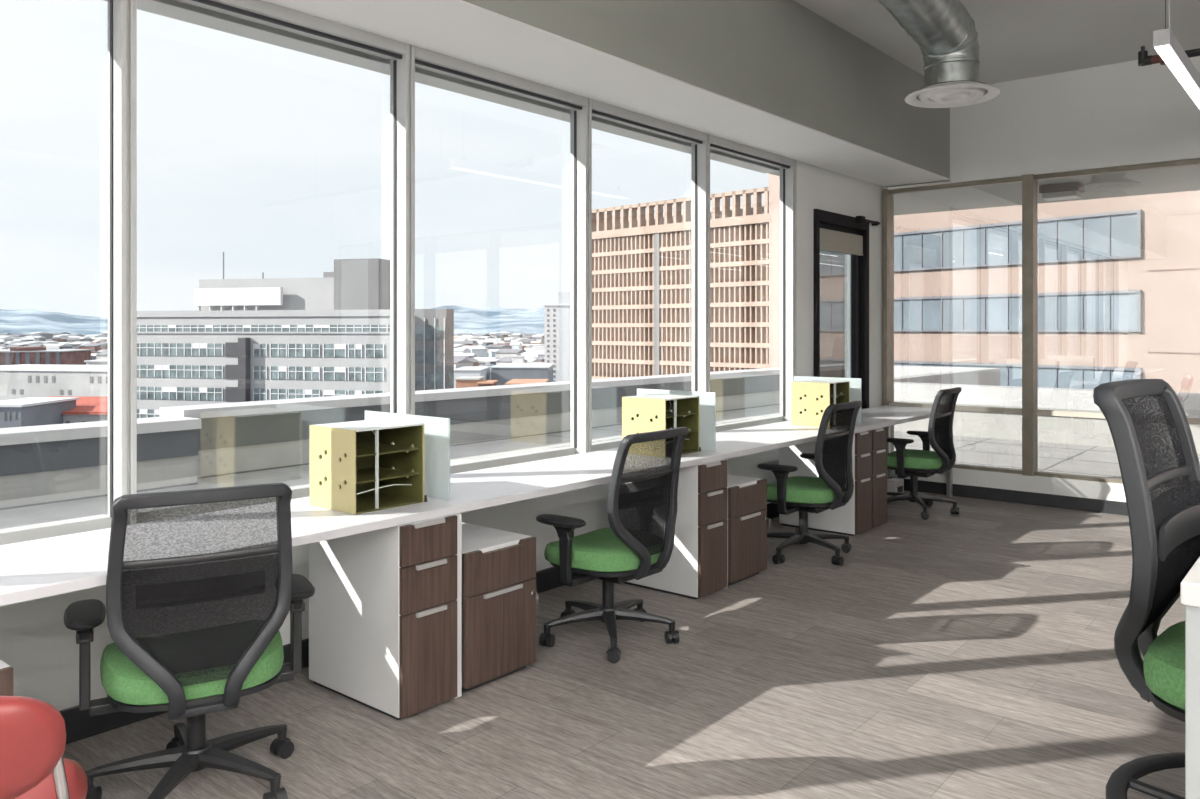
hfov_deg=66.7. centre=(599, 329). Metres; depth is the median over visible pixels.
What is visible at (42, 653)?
wall
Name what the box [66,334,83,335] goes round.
house
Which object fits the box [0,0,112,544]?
window
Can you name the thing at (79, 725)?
baseboard
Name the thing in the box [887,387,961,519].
chair
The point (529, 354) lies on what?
house
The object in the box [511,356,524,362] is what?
house
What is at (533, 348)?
house
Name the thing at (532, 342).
house
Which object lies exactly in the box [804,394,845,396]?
shelf
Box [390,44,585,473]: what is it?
window
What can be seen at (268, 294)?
rooftop structure
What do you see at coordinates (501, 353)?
house
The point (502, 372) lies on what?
warehouse
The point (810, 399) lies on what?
desk organizer
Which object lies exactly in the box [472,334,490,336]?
house
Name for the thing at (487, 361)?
house
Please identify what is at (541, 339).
house
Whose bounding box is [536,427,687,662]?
chair
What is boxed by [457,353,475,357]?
house
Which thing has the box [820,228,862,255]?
roller shade
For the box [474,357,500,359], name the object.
house
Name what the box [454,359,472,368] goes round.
house
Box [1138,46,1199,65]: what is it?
pipe
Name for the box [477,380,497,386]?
house
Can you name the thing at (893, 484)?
floor outlet
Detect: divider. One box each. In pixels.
[365,410,449,499]
[637,389,715,450]
[793,376,861,422]
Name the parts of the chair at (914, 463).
leg, leg, arm post, armrest, seat, armrest, leg, arm post, leg, frame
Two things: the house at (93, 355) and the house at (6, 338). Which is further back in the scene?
the house at (6, 338)
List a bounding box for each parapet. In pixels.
[0,416,200,509]
[159,367,779,478]
[894,365,1199,453]
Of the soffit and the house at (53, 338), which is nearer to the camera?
the soffit
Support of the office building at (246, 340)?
on the terrain
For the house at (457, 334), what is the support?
on the terrain
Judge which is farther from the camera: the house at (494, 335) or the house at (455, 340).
the house at (494, 335)
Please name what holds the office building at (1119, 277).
on the terrain
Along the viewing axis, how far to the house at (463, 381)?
300.01 m
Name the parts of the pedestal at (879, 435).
drawer, drawer, drawer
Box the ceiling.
[794,0,1199,84]
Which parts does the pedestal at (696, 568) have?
drawer, drawer, drawer, handle, handle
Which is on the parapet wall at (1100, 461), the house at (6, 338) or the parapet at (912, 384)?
the parapet at (912, 384)
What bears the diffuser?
attached to the air duct
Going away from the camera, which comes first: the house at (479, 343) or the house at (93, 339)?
the house at (479, 343)
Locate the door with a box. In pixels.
[813,209,879,408]
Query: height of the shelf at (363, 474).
0.004 m
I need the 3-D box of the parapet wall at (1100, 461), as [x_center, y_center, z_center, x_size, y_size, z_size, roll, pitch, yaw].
[5.214,1.488,2.029,22.600,0.123,28.200,0,0,40]
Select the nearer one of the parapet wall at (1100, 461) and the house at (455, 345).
the parapet wall at (1100, 461)
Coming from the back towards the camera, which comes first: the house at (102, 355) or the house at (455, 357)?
the house at (102, 355)
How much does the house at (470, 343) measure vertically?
24.693 m
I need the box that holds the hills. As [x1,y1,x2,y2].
[0,315,543,334]
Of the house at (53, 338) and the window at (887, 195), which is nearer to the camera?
the window at (887, 195)
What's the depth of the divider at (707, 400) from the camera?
5.09 m
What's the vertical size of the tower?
71.077 m
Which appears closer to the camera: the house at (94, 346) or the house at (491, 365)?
the house at (491, 365)
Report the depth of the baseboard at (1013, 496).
7.38 m
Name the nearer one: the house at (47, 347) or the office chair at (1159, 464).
the office chair at (1159, 464)
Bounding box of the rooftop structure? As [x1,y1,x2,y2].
[199,277,333,310]
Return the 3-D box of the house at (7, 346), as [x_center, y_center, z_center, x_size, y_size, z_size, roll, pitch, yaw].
[-1162.138,39.140,1811.149,24.962,20.539,25.756,0,0,-5]
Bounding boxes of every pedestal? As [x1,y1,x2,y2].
[0,660,12,695]
[309,515,456,719]
[462,522,537,692]
[624,460,726,598]
[728,475,770,585]
[779,430,871,535]
[870,427,886,527]
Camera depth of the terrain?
6934.04 m
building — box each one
[0,346,91,364]
[0,397,78,427]
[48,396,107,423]
[137,252,453,417]
[592,187,768,378]
[769,174,1199,392]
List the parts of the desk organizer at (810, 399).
panel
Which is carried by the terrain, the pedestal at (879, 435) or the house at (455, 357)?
the house at (455, 357)
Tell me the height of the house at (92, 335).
32.294 m
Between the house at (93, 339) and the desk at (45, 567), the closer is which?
the desk at (45, 567)
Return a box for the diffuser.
[905,81,999,107]
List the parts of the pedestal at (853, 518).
drawer, drawer, drawer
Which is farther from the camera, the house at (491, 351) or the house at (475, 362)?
the house at (491, 351)
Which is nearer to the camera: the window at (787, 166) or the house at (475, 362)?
the window at (787, 166)
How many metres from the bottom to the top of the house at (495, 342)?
24.257 m
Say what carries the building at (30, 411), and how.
on the terrain
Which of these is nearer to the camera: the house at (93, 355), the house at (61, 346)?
the house at (93, 355)
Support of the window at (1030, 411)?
in the wall at (1124, 113)
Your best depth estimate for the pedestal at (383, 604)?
3.39 m
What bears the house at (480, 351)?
on the terrain
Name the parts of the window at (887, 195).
rail, rail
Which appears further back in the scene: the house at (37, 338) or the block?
the house at (37, 338)
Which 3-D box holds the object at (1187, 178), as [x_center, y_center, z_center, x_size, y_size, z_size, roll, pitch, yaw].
[9.518,-1.442,3.828,18.300,0.295,2.020,0,0,40]
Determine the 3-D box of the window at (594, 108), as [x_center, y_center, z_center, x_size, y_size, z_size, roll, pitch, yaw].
[0.250,-0.280,5.536,0.145,2.020,1.200,0,0,40]
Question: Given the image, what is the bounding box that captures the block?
[84,359,107,364]
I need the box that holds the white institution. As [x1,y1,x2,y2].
[0,364,107,400]
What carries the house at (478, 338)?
on the terrain
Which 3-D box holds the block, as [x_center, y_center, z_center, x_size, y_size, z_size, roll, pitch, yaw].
[-158.553,29.718,310.000,30.106,39.384,29.973,0,0,40]
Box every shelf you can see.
[326,443,419,456]
[326,467,419,483]
[637,411,695,417]
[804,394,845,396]
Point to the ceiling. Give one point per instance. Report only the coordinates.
(1018, 39)
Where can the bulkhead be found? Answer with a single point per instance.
(781, 58)
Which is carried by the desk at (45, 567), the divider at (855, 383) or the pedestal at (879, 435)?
the divider at (855, 383)
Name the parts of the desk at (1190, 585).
panel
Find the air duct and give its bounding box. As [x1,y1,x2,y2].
[878,0,999,107]
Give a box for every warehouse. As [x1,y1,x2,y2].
[454,366,490,387]
[490,363,553,385]
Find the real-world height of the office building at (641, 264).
75.300 m
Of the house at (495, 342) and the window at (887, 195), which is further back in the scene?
the house at (495, 342)
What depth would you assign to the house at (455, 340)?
2494.84 m
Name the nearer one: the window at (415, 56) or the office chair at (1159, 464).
the office chair at (1159, 464)
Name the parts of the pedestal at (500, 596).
panel, drawer, drawer, handle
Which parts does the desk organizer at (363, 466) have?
panel, panel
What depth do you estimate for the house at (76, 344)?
2077.66 m
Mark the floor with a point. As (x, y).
(970, 653)
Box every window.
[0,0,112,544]
[108,0,405,521]
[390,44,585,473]
[570,98,705,453]
[691,134,795,431]
[882,176,1021,473]
[1022,158,1199,483]
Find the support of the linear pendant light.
hanging from the ceiling
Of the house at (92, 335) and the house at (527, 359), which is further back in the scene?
the house at (92, 335)
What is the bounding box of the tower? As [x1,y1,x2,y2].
[544,292,569,381]
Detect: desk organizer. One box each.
[310,419,426,514]
[622,394,700,454]
[791,380,849,426]
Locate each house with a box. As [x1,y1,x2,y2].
[0,336,12,341]
[5,337,26,341]
[6,345,23,347]
[13,342,49,345]
[21,338,33,340]
[27,332,52,338]
[28,344,44,345]
[29,341,58,343]
[34,336,45,340]
[43,344,71,348]
[46,346,59,348]
[52,337,60,341]
[53,332,70,335]
[61,337,68,341]
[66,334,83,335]
[66,338,79,341]
[68,341,84,347]
[73,337,91,341]
[78,343,107,350]
[84,334,107,337]
[91,353,98,359]
[92,338,107,341]
[93,339,104,342]
[96,352,107,359]
[454,339,467,341]
[454,344,468,348]
[454,348,470,355]
[454,356,470,358]
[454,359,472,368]
[455,376,484,387]
[456,333,472,335]
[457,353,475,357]
[460,341,472,345]
[460,346,486,356]
[461,358,478,365]
[471,337,484,339]
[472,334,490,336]
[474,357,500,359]
[477,340,496,345]
[477,359,498,364]
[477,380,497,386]
[478,342,485,345]
[479,364,494,366]
[485,344,511,354]
[489,349,499,356]
[491,334,502,338]
[494,341,504,344]
[495,349,526,357]
[496,333,507,338]
[496,357,526,364]
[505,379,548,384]
[510,342,521,348]
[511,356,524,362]
[512,333,522,337]
[516,339,530,343]
[521,351,543,357]
[523,333,534,335]
[524,345,543,350]
[525,358,541,362]
[531,341,541,343]
[532,347,543,350]
[533,337,543,342]
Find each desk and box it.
[0,405,951,698]
[1180,557,1199,798]
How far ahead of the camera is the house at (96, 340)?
2259.96 m
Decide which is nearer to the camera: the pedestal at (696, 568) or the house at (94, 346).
the pedestal at (696, 568)
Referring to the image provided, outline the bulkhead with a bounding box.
[463,0,949,186]
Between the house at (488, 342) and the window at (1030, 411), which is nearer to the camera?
the window at (1030, 411)
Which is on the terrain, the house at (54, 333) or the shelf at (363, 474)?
the house at (54, 333)
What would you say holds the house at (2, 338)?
on the terrain
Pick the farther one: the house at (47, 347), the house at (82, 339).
the house at (82, 339)
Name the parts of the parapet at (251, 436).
dark panel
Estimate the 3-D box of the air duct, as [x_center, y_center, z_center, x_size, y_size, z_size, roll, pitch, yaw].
[1.052,-2.003,4.269,0.548,1.170,3.988,0,0,40]
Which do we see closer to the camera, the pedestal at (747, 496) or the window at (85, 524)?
the window at (85, 524)
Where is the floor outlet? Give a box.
[887,478,903,496]
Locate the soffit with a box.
[263,0,949,186]
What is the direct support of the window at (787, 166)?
in the wall at (42, 653)
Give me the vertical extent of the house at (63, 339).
25.064 m
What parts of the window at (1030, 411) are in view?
rail, rail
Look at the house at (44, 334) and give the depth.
4987.09 m
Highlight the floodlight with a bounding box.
[1039,182,1083,200]
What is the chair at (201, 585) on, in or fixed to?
on the floor
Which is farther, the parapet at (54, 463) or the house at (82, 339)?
the house at (82, 339)
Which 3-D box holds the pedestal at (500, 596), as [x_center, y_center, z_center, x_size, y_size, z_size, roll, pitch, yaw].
[-0.581,1.136,3.812,0.580,0.548,0.385,0,0,40]
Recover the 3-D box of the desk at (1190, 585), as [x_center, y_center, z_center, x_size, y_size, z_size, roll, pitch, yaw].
[2.110,0.910,1.943,1.200,1.000,2.200,0,0,40]
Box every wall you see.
[0,161,886,710]
[0,404,1199,529]
[891,56,1199,501]
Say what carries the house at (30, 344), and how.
on the terrain
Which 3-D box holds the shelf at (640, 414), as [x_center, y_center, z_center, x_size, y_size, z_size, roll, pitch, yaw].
[0.332,0.462,4.994,0.270,0.004,0.300,0,0,40]
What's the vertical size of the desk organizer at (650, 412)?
0.305 m
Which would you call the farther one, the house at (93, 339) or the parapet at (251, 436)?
the house at (93, 339)
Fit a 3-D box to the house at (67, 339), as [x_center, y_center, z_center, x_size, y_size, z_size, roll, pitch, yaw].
[-1674.517,36.748,2898.953,33.539,25.325,38.256,0,0,-25]
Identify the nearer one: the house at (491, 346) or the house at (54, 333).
the house at (491, 346)
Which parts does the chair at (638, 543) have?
armrest, arm post, leg, leg, seat, leg, leg, leg, frame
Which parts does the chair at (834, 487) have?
armrest, arm post, leg, leg, seat, armrest, leg, leg, frame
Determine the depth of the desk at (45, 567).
3.50 m
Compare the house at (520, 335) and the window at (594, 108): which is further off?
the house at (520, 335)
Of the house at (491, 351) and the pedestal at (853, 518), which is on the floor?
the pedestal at (853, 518)
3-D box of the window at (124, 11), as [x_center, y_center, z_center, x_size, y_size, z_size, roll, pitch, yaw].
[-1.316,-0.280,3.661,0.145,2.020,1.220,0,0,40]
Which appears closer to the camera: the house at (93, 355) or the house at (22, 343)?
the house at (93, 355)
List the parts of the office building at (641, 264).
colonnade crown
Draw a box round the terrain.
[45,334,536,356]
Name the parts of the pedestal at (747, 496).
panel, drawer, drawer, handle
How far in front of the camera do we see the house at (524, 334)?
4761.04 m
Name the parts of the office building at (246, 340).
cornice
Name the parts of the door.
pane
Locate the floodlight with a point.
(1072, 190)
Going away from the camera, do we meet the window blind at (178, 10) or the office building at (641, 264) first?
the window blind at (178, 10)
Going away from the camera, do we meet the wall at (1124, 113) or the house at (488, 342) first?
the wall at (1124, 113)
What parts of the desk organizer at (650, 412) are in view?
panel, panel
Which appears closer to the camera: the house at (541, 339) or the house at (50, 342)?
the house at (50, 342)
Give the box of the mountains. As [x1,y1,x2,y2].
[0,305,543,325]
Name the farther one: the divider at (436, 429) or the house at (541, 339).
the house at (541, 339)
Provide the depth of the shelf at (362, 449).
3.51 m
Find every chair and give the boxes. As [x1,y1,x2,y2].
[0,696,87,798]
[64,483,314,798]
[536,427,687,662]
[757,401,861,565]
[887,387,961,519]
[1093,379,1199,798]
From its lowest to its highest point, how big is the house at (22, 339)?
24.925 m
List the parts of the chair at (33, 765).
seat, chrome frame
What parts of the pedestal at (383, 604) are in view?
drawer, drawer, drawer, handle, handle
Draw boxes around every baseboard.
[59,503,778,743]
[891,477,1127,515]
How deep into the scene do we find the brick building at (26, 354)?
418.97 m
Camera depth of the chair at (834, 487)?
5.54 m
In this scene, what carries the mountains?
on the terrain
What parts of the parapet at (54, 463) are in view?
dark panel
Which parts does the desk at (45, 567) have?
support panel, support panel, leg, leg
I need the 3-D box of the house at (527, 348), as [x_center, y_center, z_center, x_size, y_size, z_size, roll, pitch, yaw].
[-114.393,38.518,1674.836,35.637,21.785,44.322,0,0,-31]
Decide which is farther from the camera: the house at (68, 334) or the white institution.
the house at (68, 334)
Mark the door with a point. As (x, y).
(840, 241)
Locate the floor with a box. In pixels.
[63,490,1184,798]
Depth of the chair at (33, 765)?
1.65 m
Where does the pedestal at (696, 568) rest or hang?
on the floor
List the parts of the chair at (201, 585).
armrest, arm post, leg, leg, leg, seat, frame, leg, leg, arm post, armrest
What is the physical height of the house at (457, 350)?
20.829 m
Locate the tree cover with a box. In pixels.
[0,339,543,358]
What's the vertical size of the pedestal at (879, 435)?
0.706 m
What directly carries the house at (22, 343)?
on the terrain
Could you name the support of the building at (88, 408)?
on the terrain
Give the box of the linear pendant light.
[1153,0,1199,109]
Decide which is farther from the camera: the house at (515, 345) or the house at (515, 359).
the house at (515, 345)
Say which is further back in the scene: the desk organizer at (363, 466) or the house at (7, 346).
the house at (7, 346)

